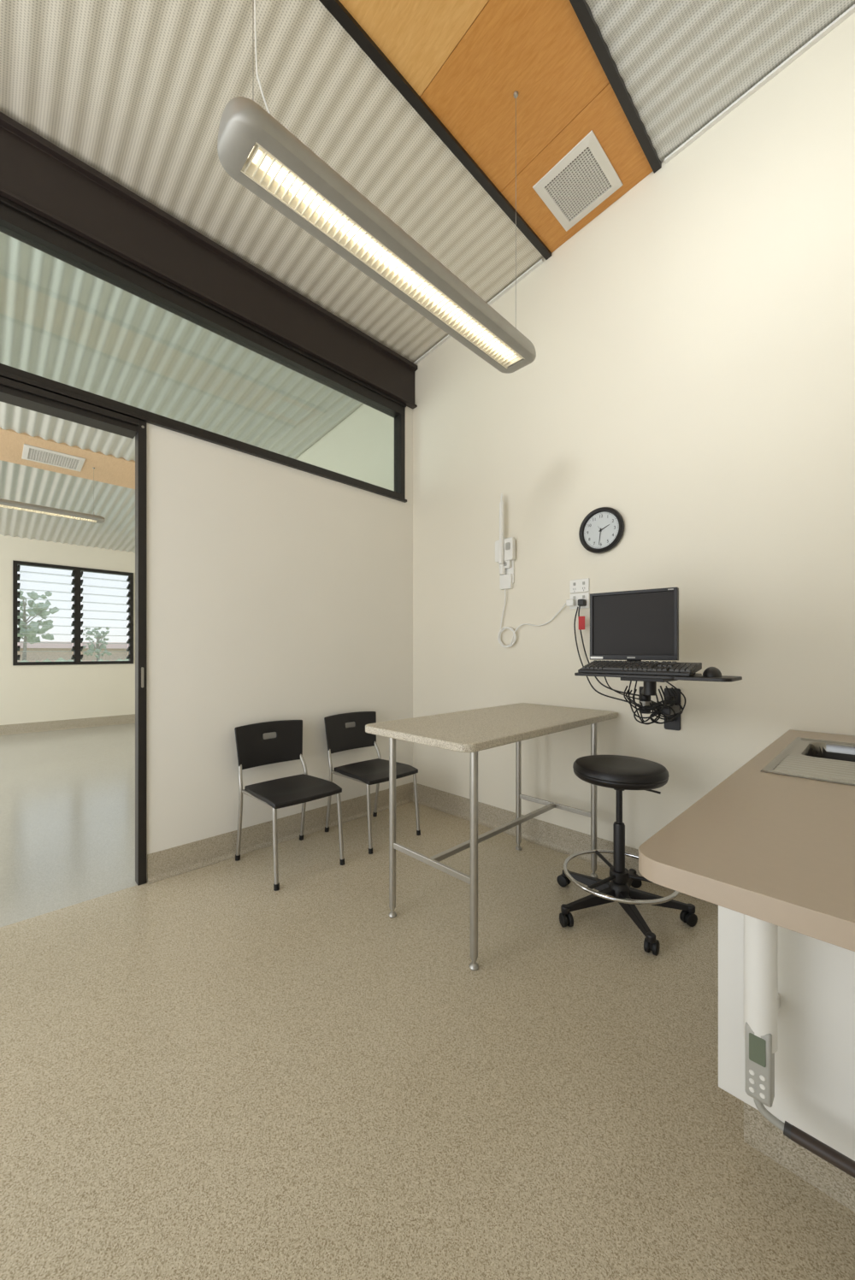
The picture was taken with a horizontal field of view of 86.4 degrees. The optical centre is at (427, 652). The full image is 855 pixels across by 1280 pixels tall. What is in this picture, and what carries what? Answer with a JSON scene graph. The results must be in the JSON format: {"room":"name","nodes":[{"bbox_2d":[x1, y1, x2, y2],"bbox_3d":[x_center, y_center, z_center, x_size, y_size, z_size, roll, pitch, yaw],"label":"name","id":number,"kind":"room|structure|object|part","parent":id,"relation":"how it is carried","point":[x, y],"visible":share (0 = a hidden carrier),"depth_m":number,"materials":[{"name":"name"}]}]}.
{"room":"veterinary clinic","nodes":[
{"label":"veterinary clinic","id":0,"kind":"room"},
{"bbox_2d":[0,534,135,725],"bbox_3d":[-7.303,-0.280,6.155,7.000,3.060,0.150,0,0,-45],"label":"wall","id":1,"kind":"structure","parent":0,"point":[28,693],"depth_m":7.35,"materials":[{"name":"paint"}]},
{"bbox_2d":[0,713,135,735],"bbox_3d":[-7.238,1.175,6.090,7.000,0.150,0.033,0,0,-45],"label":"baseboard","id":2,"kind":"structure","parent":1,"relation":"attached to","point":[112,720],"depth_m":7.41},
{"bbox_2d":[12,560,133,665],"bbox_3d":[-5.819,-0.605,7.555,1.580,1.610,0.160,0,0,-45],"label":"window","id":3,"kind":"structure","parent":1,"relation":"in","point":[76,574],"depth_m":7.51,"materials":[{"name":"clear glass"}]},
{"bbox_2d":[0,460,135,553],"bbox_3d":[-6.271,-1.919,5.108,7.000,0.299,2.790,0,0,-45],"label":"ceiling","id":4,"kind":"structure","parent":0,"point":[115,504],"depth_m":6.15,"materials":[{"name":"metal"}]},
{"bbox_2d":[0,427,135,489],"bbox_3d":[-5.035,-2.099,3.855,7.000,0.105,0.730,0,0,-45],"label":"ceiling","id":5,"kind":"structure","parent":0,"point":[109,469],"depth_m":4.95,"materials":[{"name":"brown wood"}]},
{"bbox_2d":[0,467,105,523],"bbox_3d":[-4.333,-1.780,4.568,1.799,0.603,0.160,0,0,-45],"label":"pendant lamp","id":6,"kind":"object","parent":5,"relation":"hanging from","point":[7,504],"visible":1,"depth_m":4.84,"materials":[{"name":"metal"}]},
{"bbox_2d":[21,443,85,471],"bbox_3d":[-4.005,-2.078,4.876,0.500,0.044,0.359,0,0,-45],"label":"ceiling vent","id":7,"kind":"object","parent":5,"relation":"in","point":[30,452],"visible":1,"depth_m":4.86,"materials":[{"name":"white metal"}]},
{"bbox_2d":[27,448,79,468],"bbox_3d":[-4.005,-2.075,4.876,0.410,0.007,0.270,0,-6,-45],"label":"grille","id":8,"kind":"object","parent":7,"relation":"attached to","point":[33,454],"depth_m":4.87,"materials":[{"name":"white metal"}]},
{"bbox_2d":[0,231,363,460],"bbox_3d":[-3.697,-2.286,2.499,7.000,0.328,3.080,0,0,-45],"label":"ceiling","id":9,"kind":"structure","parent":0,"point":[61,322],"depth_m":3.67,"materials":[{"name":"metal"}]},
{"bbox_2d":[0,0,543,362],"bbox_3d":[-1.307,-2.505,1.784,4.600,0.139,1.295,0,0,-45],"label":"ceiling","id":10,"kind":"structure","parent":0,"point":[137,91],"depth_m":2.15,"materials":[{"name":"metal"}]},
{"bbox_2d":[146,406,412,882],"bbox_3d":[-2.658,-0.590,1.445,7.000,3.680,0.120,0,0,-45],"label":"wall","id":11,"kind":"structure","parent":0,"point":[275,592],"depth_m":2.90,"materials":[{"name":"white paint"}]},
{"bbox_2d":[0,376,146,885],"bbox_3d":[-1.923,0.000,2.156,1.005,2.500,0.160,0,0,-45],"label":"door frame","id":12,"kind":"structure","parent":11,"relation":"in","point":[14,392],"depth_m":2.44,"materials":[{"name":"metal"}]},
{"bbox_2d":[0,194,407,502],"bbox_3d":[-1.812,-1.655,2.233,4.512,0.810,0.106,0,0,-45],"label":"window","id":13,"kind":"structure","parent":11,"relation":"in","point":[17,221],"depth_m":2.60,"materials":[{"name":"black metal"}]},
{"bbox_2d":[0,112,417,409],"bbox_3d":[-1.740,-2.232,2.221,4.597,0.345,0.061,0,0,-45],"label":"steel beam","id":14,"kind":"structure","parent":11,"relation":"attached to","point":[37,174],"depth_m":2.54,"materials":[{"name":"black metal"}]},
{"bbox_2d":[147,782,412,884],"bbox_3d":[-1.750,1.175,2.232,4.598,0.150,0.033,0,0,-45],"label":"baseboard","id":15,"kind":"structure","parent":11,"relation":"attached to","point":[168,863],"depth_m":2.89,"materials":[{"name":"beige"}]},
{"bbox_2d":[0,722,854,1279],"bbox_3d":[-3.827,1.300,2.630,7.000,0.100,9.750,0,0,-45],"label":"floor","id":16,"kind":"structure","parent":0,"point":[213,1071],"depth_m":1.36,"materials":[{"name":"plastic"}]},
{"bbox_2d":[234,719,344,890],"bbox_3d":[-0.828,0.847,2.723,0.453,0.808,0.541,0,0,-45],"label":"chair","id":17,"kind":"object","parent":16,"relation":"on","point":[252,750],"visible":1,"depth_m":2.77,"materials":[{"name":"black plastic"}]},
{"bbox_3d":[-1.131,0.912,2.731,0.038,0.650,0.098,0,0,-26],"label":"leg","id":18,"kind":"part","parent":17,"relation":"part of","materials":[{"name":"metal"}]},
{"bbox_3d":[-0.958,0.825,2.573,0.390,0.020,0.020,0,0,43],"label":"seat rail","id":19,"kind":"part","parent":17,"relation":"part of","materials":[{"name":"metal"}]},
{"bbox_3d":[-0.999,0.576,2.896,0.453,0.267,0.056,0,0,-45],"label":"backrest","id":20,"kind":"part","parent":17,"relation":"part of","materials":[{"name":"black plastic"}]},
{"bbox_3d":[-0.807,1.023,2.413,0.025,0.425,0.063,0,0,-33],"label":"leg","id":21,"kind":"part","parent":17,"relation":"part of","materials":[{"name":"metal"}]},
{"bbox_3d":[-0.804,0.810,2.698,0.433,0.040,0.450,0,0,-45],"label":"seat","id":22,"kind":"part","parent":17,"relation":"part of","materials":[{"name":"black plastic"}]},
{"bbox_3d":[-0.832,0.912,3.025,0.098,0.650,0.038,0,0,27],"label":"leg","id":23,"kind":"part","parent":17,"relation":"part of","materials":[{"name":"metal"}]},
{"bbox_3d":[-0.519,1.023,2.697,0.063,0.425,0.025,0,0,34],"label":"leg","id":24,"kind":"part","parent":17,"relation":"part of","materials":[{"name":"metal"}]},
{"bbox_2d":[324,711,420,854],"bbox_3d":[-0.387,0.847,3.158,0.453,0.808,0.541,0,0,-45],"label":"chair","id":25,"kind":"object","parent":16,"relation":"on","point":[339,738],"visible":0.94,"depth_m":3.20,"materials":[{"name":"black plastic"}]},
{"bbox_3d":[-0.689,0.912,3.166,0.038,0.650,0.098,0,0,-26],"label":"leg","id":26,"kind":"part","parent":25,"relation":"part of","materials":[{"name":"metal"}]},
{"bbox_3d":[-0.517,0.825,3.009,0.390,0.020,0.020,0,0,43],"label":"seat rail","id":27,"kind":"part","parent":25,"relation":"part of","materials":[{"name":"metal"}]},
{"bbox_3d":[-0.557,0.576,3.331,0.453,0.267,0.056,0,0,-45],"label":"backrest","id":28,"kind":"part","parent":25,"relation":"part of","materials":[{"name":"black plastic"}]},
{"bbox_3d":[-0.365,1.023,2.849,0.025,0.425,0.063,0,0,-33],"label":"leg","id":29,"kind":"part","parent":25,"relation":"part of","materials":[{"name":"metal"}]},
{"bbox_3d":[-0.362,0.810,3.133,0.433,0.040,0.450,0,0,-45],"label":"seat","id":30,"kind":"part","parent":25,"relation":"part of","materials":[{"name":"black plastic"}]},
{"bbox_3d":[-0.391,0.912,3.460,0.098,0.650,0.038,0,0,27],"label":"leg","id":31,"kind":"part","parent":25,"relation":"part of","materials":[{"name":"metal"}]},
{"bbox_3d":[-0.078,1.023,3.132,0.063,0.425,0.025,0,0,34],"label":"leg","id":32,"kind":"part","parent":25,"relation":"part of","materials":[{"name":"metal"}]},
{"bbox_2d":[365,702,617,970],"bbox_3d":[0.391,0.794,2.373,1.335,0.909,0.660,0,0,-45],"label":"examination table","id":33,"kind":"object","parent":16,"relation":"on","point":[472,731],"visible":1,"depth_m":2.14,"materials":[{"name":"laminate"}]},
{"bbox_3d":[-0.165,0.789,2.157,0.033,0.831,0.033,0,0,-45],"label":"leg","id":34,"kind":"part","parent":33,"relation":"part of","materials":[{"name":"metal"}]},
{"bbox_3d":[0.010,0.910,1.980,0.016,0.026,0.470,0,0,-45],"label":"stretcher rail","id":35,"kind":"part","parent":33,"relation":"part of","materials":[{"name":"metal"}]},
{"bbox_3d":[0.184,0.789,1.803,0.033,0.831,0.033,0,0,-45],"label":"leg","id":36,"kind":"part","parent":33,"relation":"part of","materials":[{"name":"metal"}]},
{"bbox_3d":[0.382,0.911,2.347,1.029,0.022,0.026,0,0,-45],"label":"stretcher rail","id":37,"kind":"part","parent":33,"relation":"part of","materials":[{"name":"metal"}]},
{"bbox_3d":[0.579,0.789,2.891,0.033,0.831,0.033,0,0,-45],"label":"leg","id":38,"kind":"part","parent":33,"relation":"part of","materials":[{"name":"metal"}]},
{"bbox_3d":[0.754,0.910,2.714,0.016,0.026,0.470,0,0,-45],"label":"stretcher rail","id":39,"kind":"part","parent":33,"relation":"part of","materials":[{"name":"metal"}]},
{"bbox_3d":[0.928,0.789,2.536,0.033,0.831,0.033,0,0,-45],"label":"leg","id":40,"kind":"part","parent":33,"relation":"part of","materials":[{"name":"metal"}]},
{"bbox_2d":[556,755,697,955],"bbox_3d":[0.944,0.891,2.177,0.614,0.718,0.630,0,0,14],"label":"stool","id":41,"kind":"object","parent":16,"relation":"on","point":[620,773],"visible":0.94,"depth_m":2.11,"materials":[{"name":"black plastic"}]},
{"bbox_3d":[0.922,0.570,2.187,0.424,0.076,0.424,0,0,-45],"label":"seat","id":42,"kind":"part","parent":41,"relation":"part of","materials":[{"name":"black leather"}]},
{"bbox_3d":[1.007,0.644,2.138,0.159,0.021,0.013,0,0,27],"label":"height lever","id":43,"kind":"part","parent":41,"relation":"part of","materials":[{"name":"black plastic"}]},
{"bbox_2d":[718,905,854,1212],"bbox_3d":[1.383,0.819,1.368,1.346,0.862,0.628,0,0,-45],"label":"base cabinet","id":44,"kind":"object","parent":16,"relation":"on","point":[815,1055],"visible":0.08,"depth_m":0.99,"materials":[{"name":"white laminate"}]},
{"bbox_2d":[638,729,854,951],"bbox_3d":[1.218,0.369,1.205,1.812,0.038,0.629,0,0,-45],"label":"countertop","id":45,"kind":"structure","parent":44,"relation":"on","point":[777,849],"depth_m":0.81,"materials":[{"name":"beige laminate"}]},
{"bbox_2d":[760,737,854,785],"bbox_3d":[1.411,0.420,1.420,0.740,0.157,0.490,0,0,-45],"label":"sink","id":46,"kind":"object","parent":45,"relation":"in","point":[831,761],"visible":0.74,"depth_m":1.43,"materials":[{"name":"silver metal"}]},
{"bbox_3d":[1.513,0.430,1.536,0.339,0.136,0.358,0,0,-45],"label":"bowl","id":47,"kind":"part","parent":46,"relation":"part of","materials":[{"name":"silver metal"}]},
{"bbox_2d":[743,914,854,1178],"bbox_3d":[0.863,0.688,0.844,0.129,0.592,0.449,0,0,-45],"label":"column","id":48,"kind":"structure","parent":44,"relation":"attached to","point":[761,994],"depth_m":0.93,"materials":[{"name":"white plastic"}]},
{"bbox_3d":[0.867,0.972,0.790,0.025,0.025,0.368,0,0,-45],"label":"measuring rail","id":49,"kind":"part","parent":48,"relation":"part of","materials":[{"name":"brown metal"}]},
{"bbox_2d":[338,0,652,253],"bbox_3d":[-0.620,-2.610,1.088,4.597,0.091,0.660,0,0,-45],"label":"ceiling","id":50,"kind":"structure","parent":0,"point":[541,50],"depth_m":2.08,"materials":[{"name":"orange wood"}]},
{"bbox_2d":[217,0,536,373],"bbox_3d":[-0.038,-1.968,1.672,1.389,1.258,0.190,0,0,-45],"label":"pendant lamp","id":51,"kind":"object","parent":50,"relation":"hanging from","point":[254,148],"visible":1,"depth_m":1.44,"materials":[{"name":"metal"}]},
{"bbox_2d":[318,0,551,259],"bbox_3d":[-0.853,-2.563,1.322,4.598,0.040,0.040,0,0,-45],"label":"trim","id":52,"kind":"structure","parent":50,"relation":"attached to","point":[335,8],"depth_m":2.14,"materials":[{"name":"black metal"}]},
{"bbox_2d":[532,129,622,231],"bbox_3d":[0.836,-2.592,2.527,0.375,0.043,0.344,0,0,-45],"label":"ceiling vent","id":53,"kind":"object","parent":50,"relation":"in","point":[584,178],"visible":1,"depth_m":2.51,"materials":[{"name":"white metal"}]},
{"bbox_2d":[545,147,610,219],"bbox_3d":[0.836,-2.590,2.527,0.285,0.007,0.255,0,-6,-45],"label":"grille","id":54,"kind":"object","parent":53,"relation":"attached to","point":[584,179],"depth_m":2.52,"materials":[{"name":"white metal"}]},
{"bbox_2d":[569,0,661,173],"bbox_3d":[-0.389,-2.630,0.851,4.598,0.040,0.038,0,0,-45],"label":"trim","id":55,"kind":"structure","parent":50,"relation":"attached to","point":[581,8],"depth_m":2.07,"materials":[{"name":"black metal"}]},
{"bbox_2d":[295,11,854,849],"bbox_3d":[-1.303,-0.768,5.141,0.120,4.037,10.020,0,0,-45],"label":"wall","id":56,"kind":"structure","parent":0,"point":[691,377],"depth_m":2.42,"materials":[{"name":"beige paint"}]},
{"bbox_2d":[412,258,543,364],"bbox_3d":[0.309,-2.487,3.405,0.021,0.138,1.255,0,0,-45],"label":"trim","id":57,"kind":"structure","parent":56,"relation":"attached to","point":[541,261],"depth_m":3.19,"materials":[{"name":"white metal"}]},
{"bbox_2d":[495,493,515,589],"bbox_3d":[0.530,-0.768,3.139,0.080,0.655,0.150,0,0,-45],"label":"holder","id":58,"kind":"object","parent":56,"relation":"attached to","point":[504,547],"visible":1,"depth_m":3.12,"materials":[{"name":"white plastic"}]},
{"bbox_3d":[0.554,-0.632,3.163,0.014,0.325,0.116,0,0,-45],"label":"mounting plate","id":59,"kind":"part","parent":58,"relation":"part of","materials":[{"name":"white plastic"}]},
{"bbox_2d":[497,589,566,647],"bbox_3d":[0.682,-0.233,3.008,0.524,0.401,0.027,0,0,45],"label":"coiled cord","id":60,"kind":"object","parent":56,"relation":"attached to","point":[514,637],"visible":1,"depth_m":3.12,"materials":[{"name":"white plastic"}]},
{"bbox_2d":[412,782,718,906],"bbox_3d":[0.750,1.175,2.950,0.033,0.150,2.518,0,0,-45],"label":"baseboard","id":61,"kind":"structure","parent":56,"relation":"attached to","point":[569,841],"depth_m":3.02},
{"bbox_2d":[566,578,589,609],"bbox_3d":[0.914,-0.357,2.772,0.050,0.180,0.130,0,0,-45],"label":"power outlet","id":62,"kind":"object","parent":56,"relation":"attached to","point":[580,586],"visible":0.99,"depth_m":2.78,"materials":[{"name":"white plastic"}]},
{"bbox_2d":[569,592,589,609],"bbox_3d":[0.930,-0.315,2.784,0.010,0.096,0.124,0,0,-45],"label":"outlet plate","id":63,"kind":"object","parent":62,"relation":"attached to","point":[585,596],"depth_m":2.78,"materials":[{"name":"white plastic"}]},
{"bbox_2d":[569,578,589,593],"bbox_3d":[0.930,-0.407,2.784,0.010,0.080,0.124,0,0,-45],"label":"outlet plate","id":64,"kind":"object","parent":62,"relation":"attached to","point":[580,586],"depth_m":2.78,"materials":[{"name":"white plastic"}]},
{"bbox_2d":[578,507,624,553],"bbox_3d":[1.019,-0.717,2.672,0.040,0.268,0.268,0,0,-45],"label":"wall clock","id":65,"kind":"object","parent":56,"relation":"attached to","point":[602,529],"visible":1,"depth_m":2.67,"materials":[{"name":"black plastic"}]},
{"bbox_2d":[574,672,742,730],"bbox_3d":[1.116,0.250,2.061,0.760,0.320,0.592,0,0,-45],"label":"wall mount","id":66,"kind":"object","parent":56,"relation":"attached to","point":[670,708],"depth_m":2.08,"materials":[{"name":"black plastic"}]},
{"bbox_2d":[573,606,633,703],"bbox_3d":[0.975,0.004,2.505,0.103,0.560,0.528,0,0,-27],"label":"power cable","id":67,"kind":"object","parent":66,"relation":"hanging from","point":[593,688],"visible":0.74,"depth_m":2.71,"materials":[{"name":"black rubber"}]},
{"bbox_2d":[578,604,639,696],"bbox_3d":[0.938,-0.036,2.467,0.080,0.499,0.532,0,0,-13],"label":"power cable","id":68,"kind":"object","parent":66,"relation":"hanging from","point":[602,684],"visible":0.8,"depth_m":2.64,"materials":[{"name":"black rubber"}]},
{"bbox_2d":[578,615,584,630],"bbox_3d":[0.916,-0.175,2.701,0.004,0.080,0.040,0,0,-45],"label":"tag","id":69,"kind":"object","parent":68,"relation":"attached to","point":[581,619],"visible":1,"depth_m":2.70,"materials":[{"name":"red plastic"}]},
{"bbox_2d":[589,587,678,661],"bbox_3d":[0.932,-0.096,2.077,0.374,0.372,0.120,0,0,37],"label":"computer monitor","id":70,"kind":"object","parent":66,"relation":"on","point":[635,625],"visible":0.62,"depth_m":2.07,"materials":[{"name":"black plastic"}]},
{"bbox_2d":[574,672,701,679],"bbox_3d":[0.908,0.096,1.973,0.340,0.012,0.425,0,0,-45],"label":"tray","id":71,"kind":"object","parent":66,"relation":"on","point":[623,676],"depth_m":1.85,"materials":[{"name":"black plastic"}]},
{"bbox_2d":[578,660,701,676],"bbox_3d":[0.874,0.063,1.901,0.156,0.053,0.444,0,0,-45],"label":"keyboard","id":72,"kind":"object","parent":66,"relation":"on","point":[652,668],"visible":1,"depth_m":1.85,"materials":[{"name":"black plastic"}]},
{"bbox_3d":[1.114,0.231,2.170,0.590,0.258,0.216,0,0,-45],"label":"support arm","id":73,"kind":"part","parent":66,"relation":"part of","materials":[{"name":"black plastic"}]},
{"bbox_3d":[1.297,0.300,2.410,0.012,0.220,0.080,0,0,-45],"label":"wall plate","id":74,"kind":"part","parent":66,"relation":"part of","materials":[{"name":"black plastic"}]},
{"bbox_2d":[702,666,721,677],"bbox_3d":[1.084,0.072,1.731,0.062,0.036,0.149,0,0,34],"label":"computer mouse","id":75,"kind":"object","parent":66,"relation":"on","point":[710,671],"visible":1,"depth_m":1.68,"materials":[{"name":"black plastic"}]},
{"bbox_2d":[664,4,854,164],"bbox_3d":[1.674,-2.681,2.020,0.021,0.128,1.155,0,0,-45],"label":"trim","id":76,"kind":"structure","parent":56,"relation":"attached to","point":[850,11],"depth_m":2.12,"materials":[{"name":"white paint"}]},
{"bbox_2d":[585,0,854,162],"bbox_3d":[0.031,-2.695,0.427,4.600,0.128,1.195,0,0,-45],"label":"ceiling","id":77,"kind":"structure","parent":0,"point":[681,63],"depth_m":2.00,"materials":[{"name":"grey metal"}]},
{"label":"outside","id":78,"kind":"structure","parent":0,"visible":0},
{"bbox_3d":[-27.037,1.460,38.272,110.000,0.180,73.200,0,0,-45],"label":"ground","id":79,"kind":"structure","parent":78,"visible":0},
{"bbox_2d":[17,589,59,660],"bbox_3d":[-21.991,-1.062,24.677,2.733,4.882,2.890,0,0,11],"label":"tree","id":80,"kind":"object","parent":79,"relation":"on","point":[29,635],"visible":0.56,"depth_m":24.83,"materials":[{"name":"green plant"}]},
{"bbox_2d":[17,641,128,661],"bbox_3d":[-34.539,0.220,37.335,31.000,2.300,9.000,0,0,-45],"label":"fence","id":81,"kind":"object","parent":79,"relation":"on","point":[118,651],"visible":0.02,"depth_m":37.14,"materials":[{"name":"ceramic"}]},
{"bbox_2d":[19,657,128,661],"bbox_3d":[-18.271,0.874,23.819,18.584,1.245,1.765,0,0,-45],"label":"hedge","id":82,"kind":"object","parent":79,"relation":"on","point":[60,659],"visible":0.02,"depth_m":23.57,"materials":[{"name":"green plant"}]},
{"bbox_2d":[82,627,112,660],"bbox_3d":[-19.851,-0.085,27.291,1.329,2.941,1.328,0,0,31],"label":"tree","id":83,"kind":"object","parent":79,"relation":"on","point":[98,635],"visible":0.94,"depth_m":27.21,"materials":[{"name":"green plant"}]}
]}

